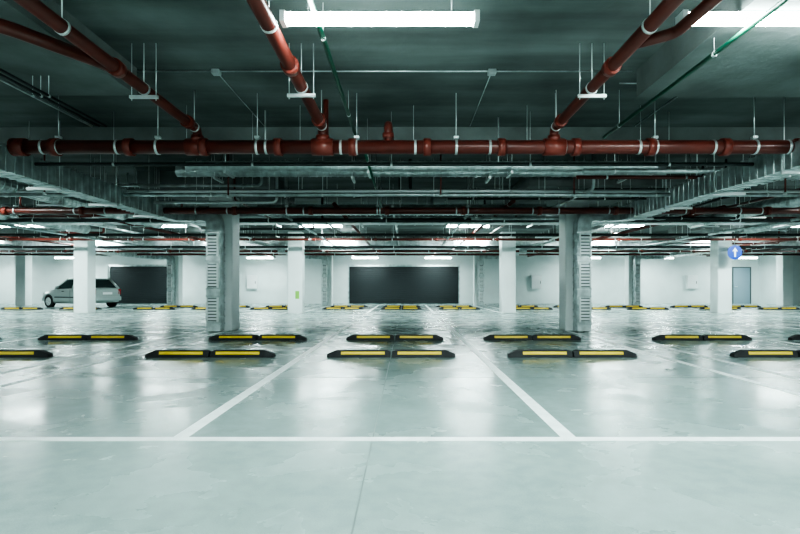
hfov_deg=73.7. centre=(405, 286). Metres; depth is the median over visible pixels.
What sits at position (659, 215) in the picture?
pipe
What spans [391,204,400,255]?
pipe
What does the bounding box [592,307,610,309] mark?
wheel stop
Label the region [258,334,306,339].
wheel stop
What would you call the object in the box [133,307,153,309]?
wheel stop
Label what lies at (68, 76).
ceiling
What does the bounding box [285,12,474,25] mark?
diffuser
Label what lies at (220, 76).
conduit
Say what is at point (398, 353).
wheel stop
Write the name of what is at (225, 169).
ventilation duct
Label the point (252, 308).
wheel stop
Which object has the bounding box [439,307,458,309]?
wheel stop
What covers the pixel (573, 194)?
pipe
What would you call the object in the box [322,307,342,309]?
wheel stop
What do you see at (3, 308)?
wheel stop
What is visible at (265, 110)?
conduit
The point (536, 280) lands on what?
electrical box
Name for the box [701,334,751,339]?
wheel stop
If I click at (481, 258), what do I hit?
cable tray
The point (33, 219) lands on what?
drain pipe
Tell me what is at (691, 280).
electrical box
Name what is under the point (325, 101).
riser pipe
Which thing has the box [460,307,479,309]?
wheel stop
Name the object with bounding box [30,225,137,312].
concrete column
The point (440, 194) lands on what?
pipe
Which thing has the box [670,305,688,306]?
wheel stop
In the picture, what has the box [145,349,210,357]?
wheel stop
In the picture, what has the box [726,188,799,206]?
pipe
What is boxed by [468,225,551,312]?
concrete column
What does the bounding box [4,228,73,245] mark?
pipe
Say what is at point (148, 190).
pipe
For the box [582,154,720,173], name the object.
pipe
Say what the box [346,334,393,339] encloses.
wheel stop
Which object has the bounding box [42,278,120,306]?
hatchback car
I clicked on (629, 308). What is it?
wheel stop
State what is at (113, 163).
pipe
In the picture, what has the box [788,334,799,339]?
wheel stop
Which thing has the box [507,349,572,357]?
wheel stop
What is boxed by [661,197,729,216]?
pipe
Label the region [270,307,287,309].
wheel stop
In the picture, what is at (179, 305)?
wheel stop
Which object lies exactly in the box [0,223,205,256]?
pipe
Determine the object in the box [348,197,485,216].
pipe
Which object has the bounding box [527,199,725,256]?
pipe
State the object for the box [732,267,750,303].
door
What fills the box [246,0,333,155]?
pipe
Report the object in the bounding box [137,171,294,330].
concrete column
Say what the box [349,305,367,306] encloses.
wheel stop
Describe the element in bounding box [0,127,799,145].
pipe
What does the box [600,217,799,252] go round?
pipe
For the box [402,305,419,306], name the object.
wheel stop
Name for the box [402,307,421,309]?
wheel stop
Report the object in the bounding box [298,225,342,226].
lamp
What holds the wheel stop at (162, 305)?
on the floor
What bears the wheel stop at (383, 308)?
on the floor
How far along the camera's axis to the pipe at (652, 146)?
6.53 m
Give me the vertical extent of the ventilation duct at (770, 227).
0.760 m
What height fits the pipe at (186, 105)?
0.644 m
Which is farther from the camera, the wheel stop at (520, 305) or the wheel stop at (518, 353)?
the wheel stop at (520, 305)
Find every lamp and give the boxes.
[54,252,73,258]
[162,225,188,226]
[246,248,273,258]
[279,0,479,27]
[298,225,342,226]
[351,257,378,258]
[424,257,451,258]
[447,225,489,226]
[604,225,643,226]
[675,10,799,25]
[739,252,757,258]
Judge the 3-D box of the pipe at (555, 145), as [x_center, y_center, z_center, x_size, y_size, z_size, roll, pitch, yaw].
[1.830,-2.013,2.353,0.280,0.775,8.705,0,0,0]
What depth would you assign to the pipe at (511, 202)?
16.84 m
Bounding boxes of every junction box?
[211,69,220,75]
[487,69,496,75]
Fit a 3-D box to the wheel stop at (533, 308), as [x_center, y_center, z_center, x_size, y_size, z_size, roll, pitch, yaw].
[6.032,0.946,23.600,0.900,0.104,0.150,0,0,0]
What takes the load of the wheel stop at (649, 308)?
on the floor
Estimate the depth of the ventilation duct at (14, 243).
23.25 m
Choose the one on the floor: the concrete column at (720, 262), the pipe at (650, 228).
the concrete column at (720, 262)
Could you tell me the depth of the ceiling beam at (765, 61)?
5.08 m
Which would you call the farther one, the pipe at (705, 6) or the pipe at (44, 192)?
the pipe at (44, 192)
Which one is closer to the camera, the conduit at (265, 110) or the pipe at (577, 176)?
the conduit at (265, 110)
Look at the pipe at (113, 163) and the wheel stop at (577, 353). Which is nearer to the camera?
the pipe at (113, 163)
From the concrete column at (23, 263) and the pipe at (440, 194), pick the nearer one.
the pipe at (440, 194)
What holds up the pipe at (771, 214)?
hanging from the ceiling at (189, 35)
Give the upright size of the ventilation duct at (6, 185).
0.760 m
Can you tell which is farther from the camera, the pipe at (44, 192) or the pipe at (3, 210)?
the pipe at (3, 210)
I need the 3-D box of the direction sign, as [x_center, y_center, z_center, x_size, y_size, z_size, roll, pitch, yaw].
[12.150,-1.555,19.715,0.540,1.090,0.054,0,0,0]
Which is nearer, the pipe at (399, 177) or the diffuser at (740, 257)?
the pipe at (399, 177)
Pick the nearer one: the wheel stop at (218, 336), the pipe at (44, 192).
the pipe at (44, 192)
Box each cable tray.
[0,225,799,237]
[94,158,795,189]
[196,225,277,249]
[278,237,328,305]
[477,237,526,305]
[527,197,639,249]
[573,97,799,330]
[632,245,709,304]
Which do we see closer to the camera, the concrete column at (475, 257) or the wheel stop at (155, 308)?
the wheel stop at (155, 308)
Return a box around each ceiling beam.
[0,237,796,237]
[637,0,799,96]
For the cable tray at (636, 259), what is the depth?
27.93 m
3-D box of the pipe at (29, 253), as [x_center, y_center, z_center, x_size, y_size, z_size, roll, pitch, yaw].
[0.000,-1.972,26.200,44.000,0.855,0.110,0,0,0]
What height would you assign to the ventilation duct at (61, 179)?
3.380 m
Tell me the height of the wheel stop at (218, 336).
0.104 m
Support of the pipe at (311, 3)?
hanging from the ceiling at (189, 35)
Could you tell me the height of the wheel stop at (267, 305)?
0.104 m
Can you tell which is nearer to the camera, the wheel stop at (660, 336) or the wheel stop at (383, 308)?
the wheel stop at (660, 336)
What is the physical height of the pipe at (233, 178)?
0.640 m
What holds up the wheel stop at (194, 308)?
on the floor
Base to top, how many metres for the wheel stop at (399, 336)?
0.104 m
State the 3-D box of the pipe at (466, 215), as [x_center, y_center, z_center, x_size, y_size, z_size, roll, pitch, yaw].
[1.500,-2.056,21.450,0.077,0.688,19.100,0,0,0]
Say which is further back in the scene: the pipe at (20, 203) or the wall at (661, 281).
the wall at (661, 281)
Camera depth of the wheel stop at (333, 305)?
26.14 m
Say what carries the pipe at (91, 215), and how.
hanging from the ceiling at (189, 35)
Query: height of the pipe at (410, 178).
0.717 m
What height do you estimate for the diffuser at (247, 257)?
0.070 m
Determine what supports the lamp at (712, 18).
hanging from the ceiling at (189, 35)
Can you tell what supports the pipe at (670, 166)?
hanging from the ceiling at (189, 35)
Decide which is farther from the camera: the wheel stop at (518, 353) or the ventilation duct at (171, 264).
the ventilation duct at (171, 264)
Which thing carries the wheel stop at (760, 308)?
on the floor
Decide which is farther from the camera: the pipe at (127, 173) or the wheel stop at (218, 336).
the pipe at (127, 173)
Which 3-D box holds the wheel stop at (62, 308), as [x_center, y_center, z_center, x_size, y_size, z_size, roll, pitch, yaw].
[-14.862,0.946,23.600,0.900,0.104,0.150,0,0,0]
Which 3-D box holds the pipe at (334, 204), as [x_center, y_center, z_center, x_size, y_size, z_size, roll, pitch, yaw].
[-1.600,-2.100,21.450,0.099,0.600,19.100,0,0,0]
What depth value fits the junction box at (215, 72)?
5.86 m
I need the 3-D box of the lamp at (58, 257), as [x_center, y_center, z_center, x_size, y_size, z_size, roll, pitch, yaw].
[-19.000,-2.000,30.000,1.520,0.800,0.120,0,0,0]
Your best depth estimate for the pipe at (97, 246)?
21.56 m
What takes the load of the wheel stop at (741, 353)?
on the floor
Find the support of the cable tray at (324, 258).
hanging from the ceiling at (189, 35)
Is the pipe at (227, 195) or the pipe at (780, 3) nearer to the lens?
the pipe at (780, 3)
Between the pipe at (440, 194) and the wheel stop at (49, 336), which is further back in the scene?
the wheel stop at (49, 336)
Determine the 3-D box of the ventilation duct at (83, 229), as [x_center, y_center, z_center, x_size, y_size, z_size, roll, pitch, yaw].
[-10.200,-2.020,13.250,0.540,0.760,7.500,0,0,0]
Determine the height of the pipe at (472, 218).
0.759 m
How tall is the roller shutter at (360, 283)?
2.350 m
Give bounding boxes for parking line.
[0,305,799,440]
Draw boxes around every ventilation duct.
[0,121,224,330]
[0,177,162,227]
[0,197,90,233]
[0,232,799,248]
[2,201,799,227]
[96,245,175,304]
[175,154,666,182]
[185,154,657,177]
[257,197,546,218]
[687,186,799,227]
[744,224,799,233]
[761,174,799,184]
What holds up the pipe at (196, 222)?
hanging from the ceiling at (189, 35)
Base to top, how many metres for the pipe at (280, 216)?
0.573 m
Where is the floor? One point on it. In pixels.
(47, 487)
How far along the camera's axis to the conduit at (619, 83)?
7.04 m
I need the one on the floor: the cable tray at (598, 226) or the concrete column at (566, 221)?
the concrete column at (566, 221)
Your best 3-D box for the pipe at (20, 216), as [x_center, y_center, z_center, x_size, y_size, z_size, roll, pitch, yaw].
[-8.182,-2.102,13.857,4.777,0.596,0.066,0,0,0]
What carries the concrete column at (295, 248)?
on the floor
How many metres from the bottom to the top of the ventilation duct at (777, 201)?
0.760 m
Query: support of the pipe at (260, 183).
hanging from the ceiling at (189, 35)
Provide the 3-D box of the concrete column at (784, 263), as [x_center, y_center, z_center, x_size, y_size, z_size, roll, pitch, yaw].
[20.300,-0.700,28.600,2.700,3.400,2.700,0,0,0]
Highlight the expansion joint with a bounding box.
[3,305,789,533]
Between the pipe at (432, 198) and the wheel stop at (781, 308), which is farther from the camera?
the wheel stop at (781, 308)
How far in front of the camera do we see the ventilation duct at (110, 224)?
14.44 m
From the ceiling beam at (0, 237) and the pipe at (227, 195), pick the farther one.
the ceiling beam at (0, 237)
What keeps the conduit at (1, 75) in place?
attached to the ceiling at (189, 35)
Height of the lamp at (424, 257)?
0.800 m
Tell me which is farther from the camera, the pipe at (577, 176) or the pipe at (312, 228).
the pipe at (312, 228)
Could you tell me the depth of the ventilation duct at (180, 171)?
9.04 m
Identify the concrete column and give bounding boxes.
[15,248,64,305]
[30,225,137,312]
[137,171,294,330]
[163,248,205,304]
[251,225,335,312]
[304,248,354,305]
[451,248,498,305]
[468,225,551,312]
[505,177,658,330]
[597,248,652,304]
[668,225,744,312]
[743,248,796,305]
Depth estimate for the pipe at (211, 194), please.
9.57 m
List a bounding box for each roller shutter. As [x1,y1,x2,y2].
[108,265,166,303]
[348,265,459,303]
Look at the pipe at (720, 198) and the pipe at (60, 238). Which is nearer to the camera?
the pipe at (720, 198)
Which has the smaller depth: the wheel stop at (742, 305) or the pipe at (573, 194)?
the pipe at (573, 194)
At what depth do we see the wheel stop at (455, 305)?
26.15 m
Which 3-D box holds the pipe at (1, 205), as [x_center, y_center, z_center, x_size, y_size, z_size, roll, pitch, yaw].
[-9.500,-2.128,21.450,0.088,0.544,19.100,0,0,0]
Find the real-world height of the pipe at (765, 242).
0.655 m
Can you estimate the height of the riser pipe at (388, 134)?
0.390 m
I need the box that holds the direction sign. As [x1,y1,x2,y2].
[727,231,741,259]
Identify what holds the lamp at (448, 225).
hanging from the ceiling at (189, 35)
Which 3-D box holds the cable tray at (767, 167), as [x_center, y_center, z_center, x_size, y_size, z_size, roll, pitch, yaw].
[4.847,-0.710,9.179,1.256,3.380,6.140,0,0,-10]
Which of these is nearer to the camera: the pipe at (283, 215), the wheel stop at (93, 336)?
the wheel stop at (93, 336)
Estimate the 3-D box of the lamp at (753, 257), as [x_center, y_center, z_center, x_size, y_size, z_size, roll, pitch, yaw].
[19.000,-2.000,30.000,1.520,0.800,0.120,0,0,0]
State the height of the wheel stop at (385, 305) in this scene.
0.104 m
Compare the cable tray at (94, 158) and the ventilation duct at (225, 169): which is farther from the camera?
the cable tray at (94, 158)
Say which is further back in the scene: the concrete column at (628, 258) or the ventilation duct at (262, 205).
the concrete column at (628, 258)
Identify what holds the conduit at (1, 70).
attached to the ceiling at (189, 35)
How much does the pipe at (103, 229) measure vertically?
0.508 m
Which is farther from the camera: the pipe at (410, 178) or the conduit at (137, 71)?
the pipe at (410, 178)
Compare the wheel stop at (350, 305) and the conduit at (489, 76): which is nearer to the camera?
the conduit at (489, 76)
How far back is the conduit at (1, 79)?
5.41 m
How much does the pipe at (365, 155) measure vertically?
0.622 m
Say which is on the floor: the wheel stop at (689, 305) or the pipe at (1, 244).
the wheel stop at (689, 305)
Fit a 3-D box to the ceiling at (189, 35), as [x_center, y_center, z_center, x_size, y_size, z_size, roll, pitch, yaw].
[0.000,-2.525,14.000,58.000,0.250,42.000,0,0,0]
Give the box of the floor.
[0,304,799,533]
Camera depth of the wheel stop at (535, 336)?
9.99 m
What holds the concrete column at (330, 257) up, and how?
on the floor
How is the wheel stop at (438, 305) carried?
on the floor
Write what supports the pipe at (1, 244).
hanging from the ceiling at (189, 35)
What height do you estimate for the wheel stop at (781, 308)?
0.104 m
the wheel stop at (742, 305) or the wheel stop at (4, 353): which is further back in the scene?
the wheel stop at (742, 305)
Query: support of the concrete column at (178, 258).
on the floor
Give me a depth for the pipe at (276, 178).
10.68 m
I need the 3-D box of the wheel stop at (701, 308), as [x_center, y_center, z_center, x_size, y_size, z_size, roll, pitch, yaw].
[13.438,0.946,23.600,0.900,0.104,0.150,0,0,0]
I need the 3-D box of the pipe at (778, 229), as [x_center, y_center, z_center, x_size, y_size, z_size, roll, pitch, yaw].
[13.426,-2.087,22.167,4.207,0.626,0.066,0,0,0]
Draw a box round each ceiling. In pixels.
[0,0,136,95]
[0,0,799,233]
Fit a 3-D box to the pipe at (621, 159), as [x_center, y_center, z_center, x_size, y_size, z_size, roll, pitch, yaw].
[4.796,-2.110,10.036,2.490,0.580,0.044,0,0,0]
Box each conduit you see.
[0,68,106,126]
[0,73,99,126]
[0,76,92,126]
[137,71,631,71]
[220,76,263,125]
[265,110,265,139]
[470,76,489,125]
[619,83,676,126]
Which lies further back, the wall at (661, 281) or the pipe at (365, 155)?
the wall at (661, 281)
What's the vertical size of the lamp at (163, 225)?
0.360 m
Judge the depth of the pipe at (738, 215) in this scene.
12.79 m
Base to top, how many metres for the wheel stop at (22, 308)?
0.104 m
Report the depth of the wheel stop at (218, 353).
7.56 m
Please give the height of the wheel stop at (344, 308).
0.104 m
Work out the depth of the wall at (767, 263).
30.93 m
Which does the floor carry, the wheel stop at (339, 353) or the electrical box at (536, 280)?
the wheel stop at (339, 353)
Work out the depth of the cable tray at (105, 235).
17.25 m
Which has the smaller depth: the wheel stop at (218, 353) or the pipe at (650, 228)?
the wheel stop at (218, 353)
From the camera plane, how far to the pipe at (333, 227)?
15.13 m
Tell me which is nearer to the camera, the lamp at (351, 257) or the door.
the lamp at (351, 257)
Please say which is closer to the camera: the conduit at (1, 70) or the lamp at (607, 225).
the conduit at (1, 70)
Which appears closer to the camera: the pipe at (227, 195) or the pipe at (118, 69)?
the pipe at (118, 69)
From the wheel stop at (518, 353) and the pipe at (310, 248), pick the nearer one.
the wheel stop at (518, 353)
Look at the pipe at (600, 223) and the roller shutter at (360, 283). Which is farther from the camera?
the roller shutter at (360, 283)
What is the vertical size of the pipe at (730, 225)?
0.644 m
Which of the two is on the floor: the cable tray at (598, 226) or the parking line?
the parking line
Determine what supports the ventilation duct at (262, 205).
hanging from the ceiling at (189, 35)
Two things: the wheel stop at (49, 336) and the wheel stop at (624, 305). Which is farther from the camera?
the wheel stop at (624, 305)
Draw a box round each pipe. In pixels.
[0,18,110,71]
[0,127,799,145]
[0,154,799,196]
[0,156,799,192]
[0,177,799,214]
[0,198,799,221]
[0,204,188,243]
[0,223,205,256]
[0,228,799,240]
[0,228,799,247]
[0,230,799,252]
[0,243,110,256]
[0,249,799,255]
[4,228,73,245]
[7,93,799,155]
[13,0,209,155]
[19,197,80,217]
[19,197,182,217]
[34,112,753,165]
[42,155,46,194]
[61,228,104,233]
[86,214,275,257]
[112,177,262,186]
[127,173,171,200]
[153,177,277,203]
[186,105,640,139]
[196,222,275,245]
[226,154,229,197]
[233,178,270,217]
[239,215,281,217]
[239,225,313,229]
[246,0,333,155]
[259,159,411,197]
[280,204,354,256]
[307,0,355,135]
[310,248,382,248]
[321,198,341,233]
[323,99,328,134]
[327,197,433,204]
[332,202,378,255]
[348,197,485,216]
[364,119,381,206]
[383,121,393,140]
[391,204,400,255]
[399,177,401,217]
[431,184,470,256]
[439,154,442,196]
[448,166,703,199]
[448,200,514,252]
[471,215,668,219]
[489,215,516,233]
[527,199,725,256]
[531,197,629,245]
[533,154,595,216]
[535,227,651,237]
[542,0,684,155]
[572,156,575,196]
[576,175,702,178]
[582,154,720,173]
[595,159,726,188]
[598,225,745,256]
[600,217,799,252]
[603,0,789,138]
[627,197,739,219]
[638,0,722,48]
[652,179,689,216]
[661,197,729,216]
[683,229,779,243]
[706,248,790,256]
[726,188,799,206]
[740,237,799,245]
[766,214,796,217]
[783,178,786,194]
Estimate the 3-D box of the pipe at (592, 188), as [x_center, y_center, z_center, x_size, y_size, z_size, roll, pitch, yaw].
[3.258,-2.045,11.418,0.066,0.710,4.388,0,0,0]
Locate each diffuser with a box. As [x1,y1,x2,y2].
[55,257,73,258]
[247,257,272,258]
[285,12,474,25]
[739,257,756,258]
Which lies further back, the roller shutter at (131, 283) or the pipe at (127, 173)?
the roller shutter at (131, 283)
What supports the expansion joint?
on the floor
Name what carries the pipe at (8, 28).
hanging from the ceiling at (189, 35)
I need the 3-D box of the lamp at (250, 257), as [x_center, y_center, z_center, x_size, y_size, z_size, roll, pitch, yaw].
[-8.200,-2.000,30.000,1.520,0.800,0.120,0,0,0]
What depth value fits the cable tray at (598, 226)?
20.70 m
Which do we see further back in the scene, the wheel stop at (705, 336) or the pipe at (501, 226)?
the pipe at (501, 226)
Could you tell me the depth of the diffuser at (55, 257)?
29.96 m
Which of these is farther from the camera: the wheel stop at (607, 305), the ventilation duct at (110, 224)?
the wheel stop at (607, 305)
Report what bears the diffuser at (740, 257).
attached to the lamp at (753, 257)
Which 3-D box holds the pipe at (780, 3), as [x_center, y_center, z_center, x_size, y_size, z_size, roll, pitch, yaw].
[2.600,-2.171,2.500,0.044,0.457,9.000,0,0,0]
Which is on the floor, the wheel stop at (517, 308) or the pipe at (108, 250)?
the wheel stop at (517, 308)
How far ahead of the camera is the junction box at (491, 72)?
5.86 m
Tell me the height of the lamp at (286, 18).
0.380 m
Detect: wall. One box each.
[0,248,758,303]
[759,249,799,304]
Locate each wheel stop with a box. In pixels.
[0,307,21,309]
[0,349,52,357]
[21,307,42,309]
[38,334,87,339]
[59,307,73,309]
[87,334,137,339]
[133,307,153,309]
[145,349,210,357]
[154,307,174,309]
[160,305,178,306]
[179,305,197,306]
[191,307,205,309]
[208,334,257,339]
[210,349,275,357]
[250,307,270,309]
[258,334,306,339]
[265,305,283,306]
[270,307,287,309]
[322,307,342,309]
[327,349,390,357]
[331,305,348,306]
[343,307,363,309]
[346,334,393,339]
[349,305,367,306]
[381,307,400,309]
[383,305,400,306]
[392,349,455,357]
[395,334,442,339]
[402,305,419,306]
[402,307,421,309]
[436,305,453,306]
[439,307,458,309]
[454,305,472,306]
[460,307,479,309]
[483,334,531,339]
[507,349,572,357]
[516,307,531,309]
[519,305,537,306]
[532,307,552,309]
[532,334,580,339]
[572,349,637,357]
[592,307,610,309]
[605,305,623,306]
[624,305,642,306]
[627,307,647,309]
[648,307,668,309]
[652,334,702,339]
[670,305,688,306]
[689,305,707,306]
[699,307,709,309]
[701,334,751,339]
[729,349,798,357]
[742,305,760,306]
[757,307,779,309]
[779,307,799,309]
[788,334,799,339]
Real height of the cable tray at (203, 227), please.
0.580 m
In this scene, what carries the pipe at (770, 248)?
hanging from the ceiling at (189, 35)
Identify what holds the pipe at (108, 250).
hanging from the ceiling at (189, 35)
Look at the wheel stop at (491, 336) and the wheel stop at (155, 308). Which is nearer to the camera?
the wheel stop at (491, 336)
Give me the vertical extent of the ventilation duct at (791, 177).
0.590 m
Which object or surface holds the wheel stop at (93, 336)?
on the floor
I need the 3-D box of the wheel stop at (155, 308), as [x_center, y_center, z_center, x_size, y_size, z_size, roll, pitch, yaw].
[-10.688,0.946,23.600,0.900,0.104,0.150,0,0,0]

